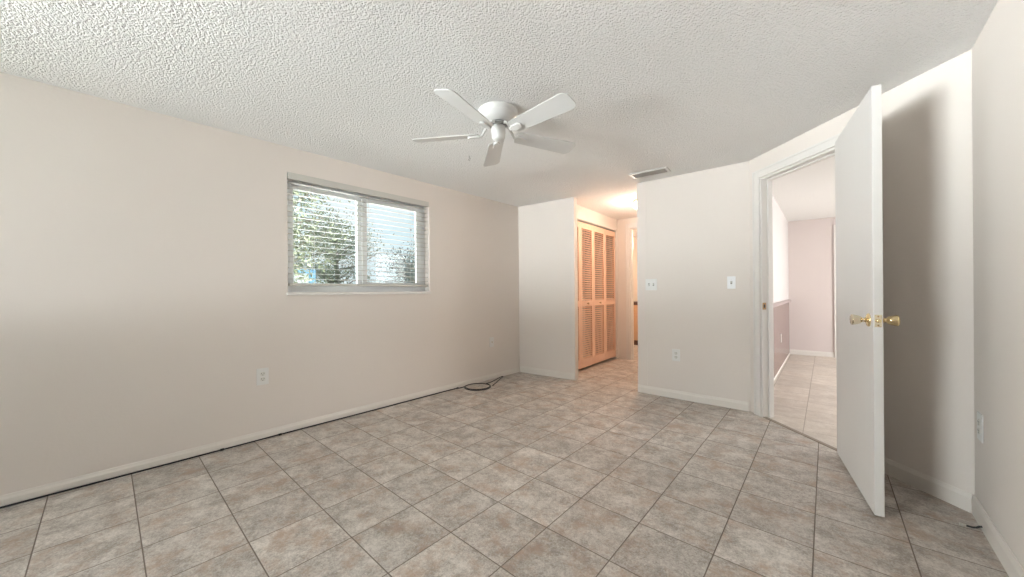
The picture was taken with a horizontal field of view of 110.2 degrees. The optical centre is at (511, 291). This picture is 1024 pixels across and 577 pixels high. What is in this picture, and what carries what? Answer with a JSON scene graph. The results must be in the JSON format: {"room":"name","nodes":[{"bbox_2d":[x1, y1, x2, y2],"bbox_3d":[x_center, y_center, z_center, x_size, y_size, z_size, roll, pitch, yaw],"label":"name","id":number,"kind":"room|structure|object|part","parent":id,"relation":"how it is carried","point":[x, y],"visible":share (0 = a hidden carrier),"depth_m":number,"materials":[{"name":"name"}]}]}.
{"room":"empty bedroom","nodes":[
{"label":"empty bedroom","id":0,"kind":"room"},
{"bbox_2d":[0,72,636,495],"bbox_3d":[-0.538,-0.028,4.220,0.160,2.213,10.031,0,0,42],"label":"wall","id":1,"kind":"structure","parent":0,"point":[144,253],"depth_m":2.31,"materials":[{"name":"beige paint"}]},
{"bbox_2d":[0,367,519,506],"bbox_3d":[-1.790,1.058,2.696,0.010,0.060,5.660,0,0,42],"label":"baseboard","id":2,"kind":"structure","parent":1,"relation":"attached to","point":[26,494],"depth_m":2.40,"materials":[{"name":"beige paint"}]},
{"bbox_2d":[256,368,268,385],"bbox_3d":[-1.843,0.626,2.642,0.009,0.122,0.076,0,0,42],"label":"power outlet","id":3,"kind":"object","parent":1,"relation":"attached to","point":[262,374],"visible":1,"depth_m":2.64,"materials":[{"name":"plastic"}]},
{"bbox_2d":[287,179,430,295],"bbox_3d":[-1.343,-0.454,3.295,0.148,0.960,1.325,0,0,42],"label":"window","id":4,"kind":"structure","parent":1,"relation":"in","point":[292,290],"depth_m":3.28,"materials":[{"name":"white plastic"}]},
{"bbox_3d":[-1.589,-0.451,3.097,0.040,0.811,0.597,0,0,42],"label":"fixed sash","id":5,"kind":"part","parent":4,"relation":"part of","materials":[{"name":"glass"}]},
{"bbox_2d":[287,172,428,286],"bbox_3d":[-1.321,-0.492,3.272,0.060,0.884,1.297,0,0,42],"label":"window blind","id":6,"kind":"object","parent":4,"relation":"attached to","point":[290,176],"visible":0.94,"depth_m":3.16,"materials":[{"name":"white plastic"}]},
{"bbox_3d":[-1.631,-0.474,2.932,0.055,0.822,0.002,0,0,42],"label":"ladder cord","id":7,"kind":"part","parent":6,"relation":"part of","materials":[{"name":"white fabric"}]},
{"bbox_3d":[-1.319,-0.060,3.273,0.050,0.020,1.281,0,0,42],"label":"rail","id":8,"kind":"part","parent":6,"relation":"part of","materials":[{"name":"white plastic"}]},
{"bbox_3d":[-1.321,0.013,3.277,0.096,0.026,1.325,0,0,42],"label":"sill","id":9,"kind":"part","parent":4,"relation":"part of","materials":[{"name":"white paint"}]},
{"bbox_3d":[-1.167,-0.454,3.528,0.022,0.821,0.643,0,0,42],"label":"sliding sash","id":10,"kind":"part","parent":4,"relation":"part of","materials":[{"name":"glass"}]},
{"bbox_2d":[489,337,493,346],"bbox_3d":[-0.247,0.620,4.407,0.016,0.120,0.075,0,0,42],"label":"cable plate","id":11,"kind":"object","parent":1,"relation":"attached to","point":[491,339],"visible":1,"depth_m":4.40,"materials":[{"name":"plastic"}]},
{"bbox_2d":[0,0,997,237],"bbox_3d":[1.538,-1.210,2.368,6.200,0.120,10.200,0,0,41],"label":"ceiling","id":12,"kind":"structure","parent":0,"point":[681,86],"depth_m":1.83,"materials":[{"name":"white paint"}]},
{"bbox_2d":[412,89,575,166],"bbox_3d":[-0.068,-1.043,2.219,1.064,0.190,1.088,0,0,41],"label":"ceiling fan","id":13,"kind":"object","parent":12,"relation":"attached to","point":[496,116],"visible":1,"depth_m":2.16,"materials":[{"name":"white metal"}]},
{"bbox_3d":[-0.423,-0.991,2.307,0.442,0.036,0.127,0,0,10],"label":"blade","id":14,"kind":"part","parent":13,"relation":"part of","materials":[{"name":"white wood"}]},
{"bbox_3d":[-0.245,-0.992,1.945,0.127,0.036,0.442,0,0,28],"label":"blade","id":15,"kind":"part","parent":13,"relation":"part of","materials":[{"name":"white wood"}]},
{"bbox_3d":[-0.134,-0.993,2.588,0.127,0.036,0.442,0,0,-8],"label":"blade","id":16,"kind":"part","parent":13,"relation":"part of","materials":[{"name":"white wood"}]},
{"bbox_3d":[0.154,-0.995,2.002,0.127,0.036,0.442,0,0,-44],"label":"blade","id":17,"kind":"part","parent":13,"relation":"part of","materials":[{"name":"white wood"}]},
{"bbox_3d":[0.223,-0.995,2.400,0.442,0.036,0.127,0,0,-26],"label":"blade","id":18,"kind":"part","parent":13,"relation":"part of","materials":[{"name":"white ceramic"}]},
{"bbox_2d":[632,199,636,208],"bbox_3d":[1.638,-1.094,4.503,0.230,0.114,0.230,0,0,41],"label":"ceiling light","id":19,"kind":"object","parent":12,"relation":"attached to","point":[634,205],"visible":0.2,"depth_m":4.47,"materials":[{"name":"white glass"}]},
{"bbox_2d":[629,167,670,178],"bbox_3d":[1.324,-1.142,3.442,0.352,0.014,0.148,0,0,37],"label":"ceiling vent","id":20,"kind":"object","parent":12,"relation":"in","point":[663,169],"visible":1,"depth_m":3.42,"materials":[{"name":"white metal"}]},
{"bbox_2d":[0,345,1008,576],"bbox_3d":[1.556,1.113,2.368,6.200,0.100,10.200,0,0,41],"label":"floor","id":21,"kind":"structure","parent":0,"point":[593,474],"depth_m":1.82,"materials":[{"name":"beige tile"}]},
{"bbox_2d":[0,376,502,508],"bbox_3d":[-1.808,1.078,2.533,0.302,0.020,5.216,0,0,44],"label":"cable","id":22,"kind":"object","parent":21,"relation":"on","point":[465,387],"visible":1,"depth_m":2.46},
{"bbox_2d":[634,301,637,344],"bbox_3d":[2.794,0.626,7.024,0.940,0.855,0.564,0,0,41],"label":"bathroom vanity","id":23,"kind":"object","parent":21,"relation":"on","point":[635,302],"visible":0.06,"depth_m":7.01,"materials":[{"name":"brown wood"}]},
{"bbox_3d":[2.409,0.691,7.033,0.270,0.470,0.018,0,0,41],"label":"cabinet door","id":24,"kind":"part","parent":23,"relation":"part of","materials":[{"name":"brown wood"}]},
{"bbox_2d":[763,417,836,450],"bbox_3d":[2.155,1.057,2.647,0.032,0.006,0.740,0,0,-4],"label":"threshold","id":25,"kind":"object","parent":21,"relation":"on","point":[772,420],"depth_m":2.64,"materials":[{"name":"tile"}]},
{"bbox_2d":[518,197,577,379],"bbox_3d":[0.430,-0.035,4.612,0.868,2.213,0.088,0,0,36],"label":"wall","id":26,"kind":"structure","parent":0,"point":[548,261],"depth_m":4.53,"materials":[{"name":"beige paint"}]},
{"bbox_2d":[520,366,573,379],"bbox_3d":[0.432,1.032,4.556,0.794,0.078,0.010,0,0,36],"label":"baseboard","id":27,"kind":"structure","parent":26,"relation":"attached to","point":[551,373],"depth_m":4.54,"materials":[{"name":"beige paint"}]},
{"bbox_2d":[577,205,617,357],"bbox_3d":[1.153,-0.041,5.134,0.090,2.213,1.610,0,0,39],"label":"wall","id":28,"kind":"structure","parent":0,"point":[584,214],"depth_m":5.53,"materials":[{"name":"beige paint"}]},
{"bbox_2d":[577,219,615,231],"bbox_3d":[1.148,-0.962,5.122,0.048,0.011,1.553,0,0,39],"label":"closet track","id":29,"kind":"object","parent":28,"relation":"attached to","point":[577,219],"visible":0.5,"depth_m":5.16,"materials":[{"name":"grey metal"}]},
{"bbox_2d":[577,221,593,369],"bbox_3d":[0.922,0.044,4.805,0.060,1.983,0.775,0,0,39],"label":"door","id":30,"kind":"structure","parent":29,"relation":"hanging from","point":[588,360],"depth_m":4.93,"materials":[{"name":"beige wood"}]},
{"bbox_3d":[0.788,0.045,4.663,0.028,1.983,0.386,0,0,39],"label":"louver panel","id":31,"kind":"part","parent":30,"relation":"part of","materials":[{"name":"beige paint"}]},
{"bbox_2d":[593,226,615,363],"bbox_3d":[1.411,0.040,5.410,0.060,1.983,0.775,0,0,39],"label":"door","id":32,"kind":"structure","parent":29,"relation":"hanging from","point":[605,354],"depth_m":5.39,"materials":[{"name":"beige wood"}]},
{"bbox_3d":[1.276,0.041,5.269,0.028,1.983,0.386,0,0,39],"label":"louver panel","id":33,"kind":"part","parent":32,"relation":"part of","materials":[{"name":"beige paint"}]},
{"bbox_3d":[1.521,0.040,5.571,0.028,1.983,0.386,0,0,39],"label":"louver panel","id":34,"kind":"part","parent":32,"relation":"part of","materials":[{"name":"beige paint"}]},
{"bbox_2d":[585,217,636,358],"bbox_3d":[1.902,-0.046,5.641,1.784,2.213,0.110,0,0,37],"label":"wall","id":35,"kind":"structure","parent":0,"point":[621,256],"depth_m":5.72,"materials":[{"name":"beige paint"}]},
{"bbox_2d":[625,223,636,358],"bbox_3d":[2.171,-0.005,5.426,0.852,2.127,0.131,0,0,37],"label":"trim","id":36,"kind":"structure","parent":35,"relation":"attached to","point":[628,231],"depth_m":5.62,"materials":[{"name":"white paint"}]},
{"bbox_2d":[637,182,647,385],"bbox_3d":[1.951,-0.047,4.428,0.100,2.213,1.752,0,0,41],"label":"wall","id":37,"kind":"structure","parent":0,"point":[641,187],"depth_m":3.77,"materials":[{"name":"beige paint"}]},
{"bbox_2d":[637,161,750,410],"bbox_3d":[1.774,-0.045,3.499,1.062,2.213,0.100,0,0,40],"label":"wall","id":38,"kind":"structure","parent":0,"point":[698,223],"depth_m":3.41,"materials":[{"name":"beige paint"}]},
{"bbox_2d":[646,279,656,289],"bbox_3d":[1.438,-0.074,3.700,0.117,0.117,0.023,0,0,40],"label":"light switch","id":39,"kind":"object","parent":38,"relation":"attached to","point":[651,284],"visible":1,"depth_m":3.70,"materials":[{"name":"plastic"}]},
{"bbox_2d":[672,349,679,360],"bbox_3d":[1.631,0.630,3.553,0.073,0.118,0.009,0,0,40],"label":"power outlet","id":40,"kind":"object","parent":38,"relation":"attached to","point":[675,352],"visible":1,"depth_m":3.55,"materials":[{"name":"plastic"}]},
{"bbox_2d":[638,385,748,410],"bbox_3d":[1.717,1.023,3.482,0.985,0.078,0.010,0,0,40],"label":"baseboard","id":41,"kind":"structure","parent":38,"relation":"attached to","point":[722,402],"depth_m":3.44,"materials":[{"name":"beige paint"}]},
{"bbox_2d":[727,276,735,288],"bbox_3d":[1.987,-0.084,3.240,0.066,0.112,0.023,0,0,40],"label":"light switch","id":42,"kind":"object","parent":38,"relation":"attached to","point":[731,280],"visible":1,"depth_m":3.24,"materials":[{"name":"white plastic"}]},
{"bbox_2d":[772,195,788,302],"bbox_3d":[3.377,-0.058,4.640,0.108,2.213,3.690,0,0,41],"label":"wall","id":43,"kind":"structure","parent":0,"point":[780,223],"depth_m":4.91,"materials":[{"name":"paint"}]},
{"bbox_2d":[773,303,789,377],"bbox_3d":[3.420,0.599,4.600,0.009,0.840,3.640,0,0,41],"label":"wall","id":44,"kind":"structure","parent":43,"relation":"attached to","point":[780,313],"depth_m":4.83,"materials":[{"name":"beige paint"}]},
{"bbox_2d":[773,299,790,307],"bbox_3d":[3.432,0.156,4.593,0.040,0.045,3.650,0,0,41],"label":"chair rail","id":45,"kind":"object","parent":43,"relation":"attached to","point":[776,304],"visible":0.57,"depth_m":4.74,"materials":[{"name":"paint"}]},
{"bbox_2d":[774,353,789,379],"bbox_3d":[3.424,1.031,4.600,0.010,0.035,3.640,0,0,41],"label":"baseboard","id":46,"kind":"structure","parent":43,"relation":"attached to","point":[789,353],"depth_m":4.89,"materials":[{"name":"white paint"}]},
{"bbox_2d":[788,217,834,356],"bbox_3d":[5.845,-0.076,5.128,2.985,2.213,0.100,0,0,37],"label":"wall","id":47,"kind":"structure","parent":0,"point":[810,242],"depth_m":5.81,"materials":[{"name":"paint"}]},
{"bbox_2d":[790,349,833,356],"bbox_3d":[4.869,0.999,5.812,0.550,0.078,0.010,0,0,37],"label":"baseboard","id":48,"kind":"structure","parent":47,"relation":"attached to","point":[792,351],"depth_m":5.80,"materials":[{"name":"white paint"}]},
{"bbox_2d":[834,225,835,357],"bbox_3d":[5.466,-0.012,5.398,0.905,2.090,0.111,0,0,37],"label":"trim","id":49,"kind":"structure","parent":47,"relation":"attached to","point":[834,225],"depth_m":5.62,"materials":[{"name":"white paint"}]},
{"bbox_2d":[749,49,974,496],"bbox_3d":[2.195,-0.049,2.407,0.090,2.213,1.511,0,0,-4],"label":"wall","id":50,"kind":"structure","parent":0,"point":[927,172],"depth_m":1.87,"materials":[{"name":"beige paint"}]},
{"bbox_2d":[752,133,840,417],"bbox_3d":[2.172,0.013,2.649,0.111,2.090,0.908,0,0,-4],"label":"door frame","id":51,"kind":"structure","parent":50,"relation":"attached to","point":[762,206],"depth_m":3.02,"materials":[{"name":"white paint"}]},
{"bbox_2d":[835,84,899,516],"bbox_3d":[1.914,0.040,1.990,0.168,2.016,0.783,0,0,32],"label":"door","id":52,"kind":"structure","parent":51,"relation":"attached to","point":[860,320],"depth_m":1.82,"materials":[{"name":"white paint"}]},
{"bbox_3d":[1.696,0.137,1.752,0.054,0.053,0.053,0,0,32],"label":"knob","id":53,"kind":"part","parent":52,"relation":"part of","materials":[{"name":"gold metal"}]},
{"bbox_3d":[1.710,0.137,1.669,0.025,0.058,0.002,0,0,32],"label":"latch plate","id":54,"kind":"part","parent":52,"relation":"part of","materials":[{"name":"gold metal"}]},
{"bbox_3d":[1.792,0.136,1.691,0.054,0.053,0.053,0,0,32],"label":"knob","id":55,"kind":"part","parent":52,"relation":"part of","materials":[{"name":"gold metal"}]},
{"bbox_2d":[884,457,972,512],"bbox_3d":[2.182,1.013,1.950,0.010,0.090,0.490,0,0,-4],"label":"baseboard","id":56,"kind":"structure","parent":50,"relation":"attached to","point":[955,496],"depth_m":1.86,"materials":[{"name":"beige paint"}]},
{"bbox_2d":[972,0,1023,568],"bbox_3d":[0.574,-0.036,-0.156,0.120,2.213,4.927,0,0,43],"label":"wall","id":57,"kind":"structure","parent":0,"point":[998,50],"depth_m":1.41,"materials":[{"name":"beige paint"}]},
{"bbox_2d":[977,411,983,442],"bbox_3d":[2.121,0.613,1.621,0.009,0.125,0.078,0,0,43],"label":"power outlet","id":58,"kind":"object","parent":57,"relation":"attached to","point":[980,419],"visible":1,"depth_m":1.61,"materials":[{"name":"plastic"}]},
{"bbox_2d":[972,496,1023,576],"bbox_3d":[0.608,1.025,-0.030,0.010,0.090,4.694,0,0,43],"label":"baseboard","id":59,"kind":"structure","parent":57,"relation":"attached to","point":[1011,565],"depth_m":1.44,"materials":[{"name":"beige paint"}]},
{"bbox_2d":[959,522,982,528],"bbox_3d":[2.054,1.046,1.600,0.065,0.026,0.012,0,0,44],"label":"door stop","id":60,"kind":"object","parent":59,"relation":"attached to","point":[960,523],"visible":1,"depth_m":1.60,"materials":[{"name":"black metal"}]},
{"label":"outside","id":61,"kind":"structure","parent":0,"visible":0},
{"bbox_3d":[0.009,1.259,0.000,120.000,0.130,120.000,0,0,41],"label":"ground","id":62,"kind":"structure","parent":61,"visible":0},
{"bbox_2d":[294,257,319,282],"bbox_3d":[-6.927,0.121,10.903,2.000,2.250,1.300,0,0,41],"label":"garden shed","id":63,"kind":"object","parent":62,"relation":"on","point":[304,266],"visible":0.02,"depth_m":10.49,"materials":[{"name":"blue"}]},
{"bbox_3d":[-6.238,0.341,10.299,0.030,1.700,0.700,0,0,41],"label":"door","id":64,"kind":"part","parent":63,"relation":"part of","materials":[{"name":"white"}]},
{"bbox_2d":[293,190,355,282],"bbox_3d":[-5.224,-1.471,7.412,4.284,5.423,4.393,0,0,-17],"label":"tree","id":65,"kind":"object","parent":62,"relation":"on","point":[300,226],"visible":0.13,"depth_m":7.52,"materials":[{"name":"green plant"}]},
{"bbox_2d":[297,202,394,283],"bbox_3d":[-7.316,-1.159,15.037,4.428,4.834,4.073,0,0,-31],"label":"tree","id":66,"kind":"object","parent":62,"relation":"on","point":[337,278],"visible":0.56,"depth_m":14.75,"materials":[{"name":"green plant"}]},
{"bbox_2d":[371,253,414,282],"bbox_3d":[-5.199,-0.586,19.556,4.092,3.669,4.608,0,0,-37],"label":"tree","id":67,"kind":"object","parent":62,"relation":"on","point":[394,266],"visible":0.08,"depth_m":19.24,"materials":[{"name":"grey plant"}]},
{"bbox_2d":[376,229,414,282],"bbox_3d":[-2.648,-0.263,10.803,2.864,2.985,2.670,0,0,-18],"label":"tree","id":68,"kind":"object","parent":62,"relation":"on","point":[407,266],"visible":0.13,"depth_m":10.39,"materials":[{"name":"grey plant"}]}
]}

